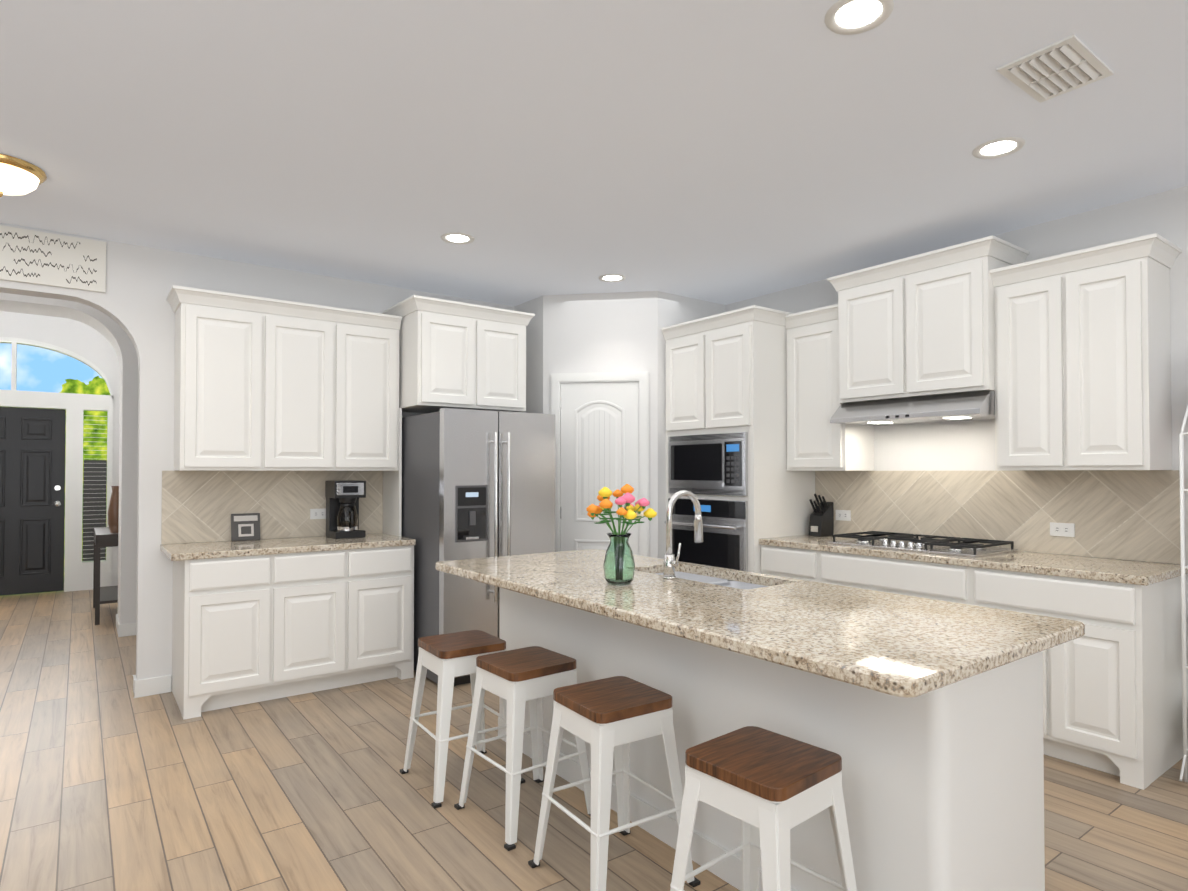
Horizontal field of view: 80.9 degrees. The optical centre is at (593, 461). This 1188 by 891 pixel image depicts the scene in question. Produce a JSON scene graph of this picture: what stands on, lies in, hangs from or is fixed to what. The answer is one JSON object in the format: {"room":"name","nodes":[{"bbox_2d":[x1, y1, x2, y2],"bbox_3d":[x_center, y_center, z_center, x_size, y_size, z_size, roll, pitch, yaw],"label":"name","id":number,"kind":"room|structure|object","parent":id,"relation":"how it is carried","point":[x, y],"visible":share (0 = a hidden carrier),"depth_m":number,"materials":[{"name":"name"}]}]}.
{"room":"kitchen","nodes":[
{"label":"kitchen","id":0,"kind":"room"},
{"bbox_2d":[0,590,1187,890],"bbox_3d":[-1.524,1.438,3.223,8.500,0.060,14.500,1,-1,-36],"label":"floor","id":1,"kind":"structure","parent":0,"point":[108,782],"depth_m":2.88,"materials":[{"name":"brown wood"}]},
{"bbox_2d":[93,527,117,624],"bbox_3d":[-4.592,1.059,6.682,0.336,0.800,1.006,1,-1,-36],"label":"console table","id":2,"kind":"object","parent":1,"relation":"on","point":[104,537],"visible":0.56,"depth_m":6.25,"materials":[{"name":"brown wood"}]},
{"bbox_2d":[108,486,118,532],"bbox_3d":[-4.426,0.439,6.441,0.120,0.430,0.120,1,-1,-36],"label":"vase","id":3,"kind":"object","parent":2,"relation":"on","point":[113,513],"visible":0.77,"depth_m":6.40,"materials":[{"name":"brown ceramic"}]},
{"bbox_2d":[172,554,273,719],"bbox_3d":[-2.251,0.985,4.200,0.444,0.876,0.633,1,-1,-36],"label":"base cabinet","id":4,"kind":"object","parent":1,"relation":"on","point":[223,608],"depth_m":3.96,"materials":[{"name":"white wood"}]},
{"bbox_2d":[274,549,349,698],"bbox_3d":[-1.899,0.988,4.461,0.432,0.876,0.633,1,-1,-36],"label":"base cabinet","id":5,"kind":"object","parent":1,"relation":"on","point":[312,589],"depth_m":4.22,"materials":[{"name":"white wood"}]},
{"bbox_2d":[160,533,415,560],"bbox_3d":[-1.925,0.530,4.446,1.389,0.038,0.636,1,-1,-36],"label":"countertop","id":6,"kind":"structure","parent":5,"relation":"on","point":[197,550],"depth_m":4.27,"materials":[{"name":"stone"}]},
{"bbox_2d":[231,513,259,540],"bbox_3d":[-2.274,0.425,4.547,0.170,0.175,0.043,1,-1,-36],"label":"coffee sign","id":7,"kind":"object","parent":6,"relation":"on","point":[245,526],"visible":1,"depth_m":4.54,"materials":[{"name":"grey wood"}]},
{"bbox_2d":[325,480,365,538],"bbox_3d":[-1.694,0.322,4.765,0.208,0.385,0.267,1,-1,-36],"label":"coffee maker","id":8,"kind":"object","parent":6,"relation":"on","point":[342,509],"visible":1,"depth_m":4.71,"materials":[{"name":"black plastic"}]},
{"bbox_2d":[350,545,413,684],"bbox_3d":[-1.547,0.992,4.721,0.444,0.876,0.633,1,-1,-36],"label":"base cabinet","id":9,"kind":"object","parent":1,"relation":"on","point":[381,578],"depth_m":4.48,"materials":[{"name":"white wood"}]},
{"bbox_2d":[382,295,477,536],"bbox_3d":[-1.192,0.169,4.998,0.438,2.530,0.629,1,-1,-36],"label":"upper cabinet","id":10,"kind":"object","parent":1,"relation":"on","point":[438,338],"depth_m":4.79,"materials":[{"name":"white wood"}]},
{"bbox_2d":[400,630,524,808],"bbox_3d":[-0.591,1.102,3.109,0.434,0.610,0.434,1,-1,-36],"label":"stool","id":11,"kind":"object","parent":1,"relation":"on","point":[447,658],"visible":0.77,"depth_m":3.00,"materials":[{"name":"white metal"}]},
{"bbox_2d":[401,408,554,685],"bbox_3d":[-0.861,0.552,4.947,0.836,1.762,0.996,1,-1,-36],"label":"refrigerator","id":12,"kind":"object","parent":1,"relation":"on","point":[478,483],"visible":0.77,"depth_m":4.55,"materials":[{"name":"grey metal"}]},
{"bbox_2d":[478,305,529,411],"bbox_3d":[-0.847,0.173,5.253,0.420,2.530,0.629,1,-1,-36],"label":"upper cabinet","id":13,"kind":"object","parent":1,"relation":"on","point":[501,332],"depth_m":5.01,"materials":[{"name":"white wood"}]},
{"bbox_2d":[454,646,590,850],"bbox_3d":[-0.274,1.097,2.797,0.434,0.610,0.434,1,-1,-36],"label":"stool","id":14,"kind":"object","parent":1,"relation":"on","point":[517,679],"visible":0.92,"depth_m":2.72,"materials":[{"name":"white metal"}]},
{"bbox_2d":[528,676,699,890],"bbox_3d":[0.061,1.091,2.361,0.441,0.610,0.441,1,-1,-36],"label":"stool","id":15,"kind":"object","parent":1,"relation":"on","point":[607,718],"visible":0.96,"depth_m":2.29,"materials":[{"name":"white metal"}]},
{"bbox_2d":[661,305,814,572],"bbox_3d":[1.068,0.207,5.175,0.689,2.460,0.868,1,-1,-36],"label":"tall cabinet","id":16,"kind":"object","parent":1,"relation":"on","point":[725,372],"depth_m":4.80,"materials":[{"name":"white wood"}]},
{"bbox_2d":[664,498,747,571],"bbox_3d":[0.768,0.631,4.947,0.096,0.725,0.760,1,-1,-36],"label":"wall oven","id":17,"kind":"object","parent":16,"relation":"in","point":[724,544],"visible":0.6,"depth_m":4.87,"materials":[{"name":"silver metal"}]},
{"bbox_2d":[668,432,747,495],"bbox_3d":[0.789,0.019,4.972,0.044,0.430,0.760,1,-1,-36],"label":"microwave","id":18,"kind":"object","parent":16,"relation":"in","point":[710,464],"visible":1,"depth_m":4.92,"materials":[{"name":"silver metal"}]},
{"bbox_2d":[670,726,856,890],"bbox_3d":[0.450,1.083,1.852,0.420,0.609,0.420,1,-1,-40],"label":"stool","id":19,"kind":"object","parent":1,"relation":"on","point":[769,789],"visible":1,"depth_m":1.81,"materials":[{"name":"white metal"}]},
{"bbox_2d":[493,585,1044,890],"bbox_3d":[0.424,0.965,2.853,0.726,0.876,2.342,1,-1,-36],"label":"kitchen island","id":20,"kind":"object","parent":1,"relation":"on","point":[922,717],"depth_m":2.02,"materials":[{"name":"white"}]},
{"bbox_2d":[435,549,1084,700],"bbox_3d":[0.335,0.505,2.764,1.000,0.038,2.470,1,-1,-36],"label":"island countertop","id":21,"kind":"structure","parent":20,"relation":"on","point":[901,647],"depth_m":2.12,"materials":[{"name":"beige stone"}]},
{"bbox_2d":[586,484,656,585],"bbox_3d":[0.100,0.287,2.781,0.298,0.397,0.283,1,-1,-36],"label":"flower vase","id":22,"kind":"object","parent":21,"relation":"on","point":[619,566],"visible":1,"depth_m":2.73,"materials":[{"name":"green glass"}]},
{"bbox_2d":[662,490,702,578],"bbox_3d":[0.390,0.305,2.957,0.223,0.368,0.090,1,-1,-36],"label":"faucet","id":23,"kind":"object","parent":21,"relation":"on","point":[671,563],"visible":1,"depth_m":2.91,"materials":[{"name":"silver metal"}]},
{"bbox_2d":[651,569,770,588],"bbox_3d":[0.488,0.616,3.019,0.336,0.200,0.736,1,-1,-36],"label":"sink","id":24,"kind":"object","parent":21,"relation":"in","point":[678,572],"depth_m":3.20,"materials":[{"name":"silver metal"}]},
{"bbox_2d":[757,541,812,580],"bbox_3d":[1.488,0.991,4.647,0.628,0.876,0.460,1,-1,-36],"label":"base cabinet","id":25,"kind":"object","parent":1,"relation":"on","point":[795,563],"depth_m":4.48,"materials":[{"name":"white wood"}]},
{"bbox_2d":[813,550,964,603],"bbox_3d":[1.895,0.983,4.096,0.628,0.876,0.910,1,-1,-36],"label":"base cabinet","id":26,"kind":"object","parent":1,"relation":"on","point":[944,582],"depth_m":3.89,"materials":[{"name":"white wood"}]},
{"bbox_2d":[965,566,1182,789],"bbox_3d":[2.376,0.974,3.445,0.628,0.876,0.710,1,-1,-36],"label":"base cabinet","id":27,"kind":"object","parent":1,"relation":"on","point":[1112,693],"depth_m":3.14,"materials":[{"name":"white wood"}]},
{"bbox_2d":[759,535,1187,585],"bbox_3d":[1.977,0.523,3.990,0.629,0.038,2.107,1,-1,-36],"label":"countertop","id":28,"kind":"structure","parent":27,"relation":"on","point":[1144,573],"depth_m":3.48,"materials":[{"name":"stone"}]},
{"bbox_2d":[808,494,833,536],"bbox_3d":[1.584,0.370,4.870,0.161,0.293,0.100,1,-1,-36],"label":"knife block","id":29,"kind":"object","parent":28,"relation":"on","point":[821,523],"visible":1,"depth_m":4.84,"materials":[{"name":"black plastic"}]},
{"bbox_2d":[828,531,1017,556],"bbox_3d":[1.920,0.478,4.128,0.500,0.054,0.890,1,-1,-36],"label":"cooktop","id":30,"kind":"object","parent":28,"relation":"in","point":[968,547],"visible":1,"depth_m":4.01,"materials":[{"name":"silver metal"}]},
{"bbox_2d":[1179,405,1187,781],"bbox_3d":[2.890,0.511,2.917,0.405,1.785,0.616,1,-1,-36],"label":"rack","id":31,"kind":"object","parent":1,"relation":"on","point":[1184,773],"visible":1,"depth_m":3.08,"materials":[{"name":"white metal"}]},
{"bbox_2d":[0,186,1187,745],"bbox_3d":[-1.544,-0.248,2.811,7.950,3.300,13.820,1,-1,-36],"label":"wall","id":32,"kind":"structure","parent":0,"point":[118,336],"depth_m":4.91,"materials":[{"name":"white paint"}]},
{"bbox_2d":[0,407,65,595],"bbox_3d":[-6.373,0.430,7.630,0.912,2.060,0.132,1,-1,-36],"label":"entry door","id":33,"kind":"structure","parent":32,"relation":"in","point":[32,481],"depth_m":7.75,"materials":[{"name":"black paint"}]},
{"bbox_2d":[0,225,105,292],"bbox_3d":[-3.398,-1.159,3.765,1.245,0.300,0.019,1,-1,-36],"label":"family sign","id":34,"kind":"object","parent":32,"relation":"attached to","point":[42,258],"visible":1,"depth_m":3.98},
{"bbox_2d":[82,415,106,560],"bbox_3d":[-6.398,0.301,7.666,1.690,1.684,0.032,1,-1,-36],"label":"blinds","id":35,"kind":"object","parent":32,"relation":"attached to","point":[94,490],"visible":0.88,"depth_m":8.10,"materials":[{"name":"white"}]},
{"bbox_2d":[116,614,121,636],"bbox_3d":[-4.067,1.396,5.946,0.021,0.105,0.534,1,-1,-36],"label":"baseboard","id":36,"kind":"structure","parent":32,"relation":"attached to","point":[118,626],"depth_m":5.74,"materials":[{"name":"white wood"}]},
{"bbox_2d":[122,623,135,636],"bbox_3d":[-3.776,1.394,5.842,0.290,0.105,0.013,1,-1,-36],"label":"baseboard","id":37,"kind":"structure","parent":32,"relation":"attached to","point":[128,629],"depth_m":5.77,"materials":[{"name":"white wood"}]},
{"bbox_2d":[133,675,171,694],"bbox_3d":[-1.690,1.384,5.151,2.877,0.105,0.037,1,-1,-36],"label":"baseboard","id":38,"kind":"structure","parent":32,"relation":"attached to","point":[151,686],"depth_m":4.25,"materials":[{"name":"white wood"}]},
{"bbox_2d":[172,286,265,470],"bbox_3d":[-2.336,-0.481,4.336,0.444,1.070,0.349,1,-1,-36],"label":"upper cabinet","id":39,"kind":"object","parent":32,"relation":"attached to","point":[264,384],"depth_m":4.19,"materials":[{"name":"white wood"}]},
{"bbox_2d":[161,471,382,543],"bbox_3d":[-2.109,0.287,4.703,1.382,0.453,0.010,1,-1,-36],"label":"backsplash","id":40,"kind":"structure","parent":32,"relation":"attached to","point":[200,506],"depth_m":4.61,"materials":[{"name":"beige tile"}]},
{"bbox_2d":[310,508,325,518],"bbox_3d":[-1.909,0.362,4.837,0.116,0.072,0.008,1,-1,-36],"label":"electrical outlet","id":41,"kind":"object","parent":40,"relation":"attached to","point":[317,513],"visible":0.92,"depth_m":4.83,"materials":[{"name":"white plastic"}]},
{"bbox_2d":[266,298,337,470],"bbox_3d":[-1.983,-0.477,4.596,0.432,1.070,0.349,1,-1,-36],"label":"upper cabinet","id":42,"kind":"object","parent":32,"relation":"attached to","point":[302,338],"depth_m":4.46,"materials":[{"name":"white wood"}]},
{"bbox_2d":[338,308,397,472],"bbox_3d":[-1.631,-0.473,4.856,0.444,1.070,0.349,1,-1,-36],"label":"upper cabinet","id":43,"kind":"object","parent":32,"relation":"attached to","point":[367,341],"depth_m":4.72,"materials":[{"name":"white wood"}]},
{"bbox_2d":[551,371,648,556],"bbox_3d":[0.041,0.376,5.335,0.760,2.125,0.026,0,-1,9],"label":"pantry door","id":44,"kind":"structure","parent":32,"relation":"in","point":[601,435],"depth_m":5.34,"materials":[{"name":"white wood"}]},
{"bbox_2d":[785,305,873,472],"bbox_3d":[1.600,-0.485,4.752,0.349,1.090,0.460,1,-1,-36],"label":"upper cabinet","id":45,"kind":"object","parent":32,"relation":"attached to","point":[813,443],"depth_m":4.64,"materials":[{"name":"white wood"}]},
{"bbox_2d":[833,259,900,404],"bbox_3d":[1.844,-0.775,4.367,0.419,0.800,0.455,1,-1,-36],"label":"upper cabinet","id":46,"kind":"object","parent":32,"relation":"attached to","point":[867,313],"depth_m":4.25,"materials":[{"name":"white wood"}]},
{"bbox_2d":[830,390,994,425],"bbox_3d":[1.949,-0.309,4.155,0.494,0.132,0.906,1,-1,-36],"label":"range hood","id":47,"kind":"object","parent":46,"relation":"attached to","point":[971,406],"visible":0.92,"depth_m":3.99,"materials":[{"name":"silver metal"}]},
{"bbox_2d":[901,236,1024,397],"bbox_3d":[2.114,-0.781,4.001,0.419,0.800,0.455,1,-1,-36],"label":"upper cabinet","id":48,"kind":"object","parent":32,"relation":"attached to","point":[947,293],"depth_m":3.85,"materials":[{"name":"white wood"}]},
{"bbox_2d":[815,470,1180,563],"bbox_3d":[2.218,0.280,4.189,0.010,0.453,2.079,1,-1,-36],"label":"backsplash","id":49,"kind":"structure","parent":32,"relation":"attached to","point":[1125,514],"depth_m":3.90,"materials":[{"name":"beige tile"}]},
{"bbox_2d":[836,510,850,520],"bbox_3d":[1.729,0.372,4.834,0.009,0.072,0.116,1,-1,-36],"label":"electrical outlet","id":50,"kind":"object","parent":49,"relation":"attached to","point":[845,515],"depth_m":4.83,"materials":[{"name":"white plastic"}]},
{"bbox_2d":[1050,522,1074,536],"bbox_3d":[2.525,0.366,3.756,0.009,0.072,0.116,1,-1,-36],"label":"electrical outlet","id":51,"kind":"object","parent":49,"relation":"attached to","point":[1063,529],"depth_m":3.75,"materials":[{"name":"white plastic"}]},
{"bbox_2d":[993,255,1060,469],"bbox_3d":[2.377,-0.490,3.700,0.349,1.070,0.335,1,-1,-36],"label":"upper cabinet","id":52,"kind":"object","parent":32,"relation":"attached to","point":[1026,339],"depth_m":3.60,"materials":[{"name":"white wood"}]},
{"bbox_2d":[1057,234,1172,469],"bbox_3d":[2.576,-0.494,3.431,0.349,1.070,0.335,1,-1,-36],"label":"upper cabinet","id":53,"kind":"object","parent":32,"relation":"attached to","point":[1065,357],"depth_m":3.32,"materials":[{"name":"white wood"}]},
{"bbox_2d":[0,0,1187,305],"bbox_3d":[-0.094,-1.398,0.765,7.830,0.060,8.780,1,-1,-36],"label":"ceiling","id":54,"kind":"structure","parent":0,"point":[724,152],"depth_m":2.83,"materials":[{"name":"white paint"}]},
{"bbox_2d":[0,154,46,196],"bbox_3d":[-2.673,-1.262,3.135,0.331,0.142,0.331,1,-1,-36],"label":"dome ceiling light","id":55,"kind":"object","parent":54,"relation":"attached to","point":[18,176],"visible":1,"depth_m":3.11,"materials":[{"name":"white glass"}]},
{"bbox_2d":[441,233,473,243],"bbox_3d":[-0.804,-1.316,4.106,0.196,0.006,0.196,1,-1,-36],"label":"recessed light","id":56,"kind":"object","parent":54,"relation":"in","point":[457,238],"visible":0.96,"depth_m":4.11,"materials":[{"name":"white"}]},
{"bbox_2d":[599,274,625,281],"bbox_3d":[0.130,-1.303,4.945,0.196,0.006,0.196,1,-1,-36],"label":"recessed light","id":57,"kind":"object","parent":54,"relation":"in","point":[611,278],"visible":0.98,"depth_m":4.94,"materials":[{"name":"white"}]},
{"bbox_2d":[824,0,893,34],"bbox_3d":[0.795,-1.345,2.093,0.196,0.006,0.196,1,-1,-36],"label":"recessed light","id":58,"kind":"object","parent":54,"relation":"in","point":[847,17],"visible":1,"depth_m":2.10,"materials":[{"name":"white"}]},
{"bbox_2d":[972,137,1024,158],"bbox_3d":[1.720,-1.332,2.962,0.196,0.006,0.196,1,-1,-36],"label":"recessed light","id":59,"kind":"object","parent":54,"relation":"in","point":[998,148],"visible":1,"depth_m":2.96,"materials":[{"name":"white"}]},
{"bbox_2d":[996,34,1113,102],"bbox_3d":[1.583,-1.335,2.389,0.350,0.016,0.230,1,-1,-36],"label":"ceiling vent","id":60,"kind":"object","parent":54,"relation":"in","point":[1064,65],"visible":1,"depth_m":2.37,"materials":[{"name":"white metal"}]},
{"label":"outside","id":61,"kind":"structure","parent":0,"visible":0},
{"bbox_2d":[0,343,109,556],"bbox_3d":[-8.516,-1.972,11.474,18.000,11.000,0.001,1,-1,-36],"label":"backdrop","id":62,"kind":"structure","parent":61,"point":[42,370],"depth_m":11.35,"materials":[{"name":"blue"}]}
]}

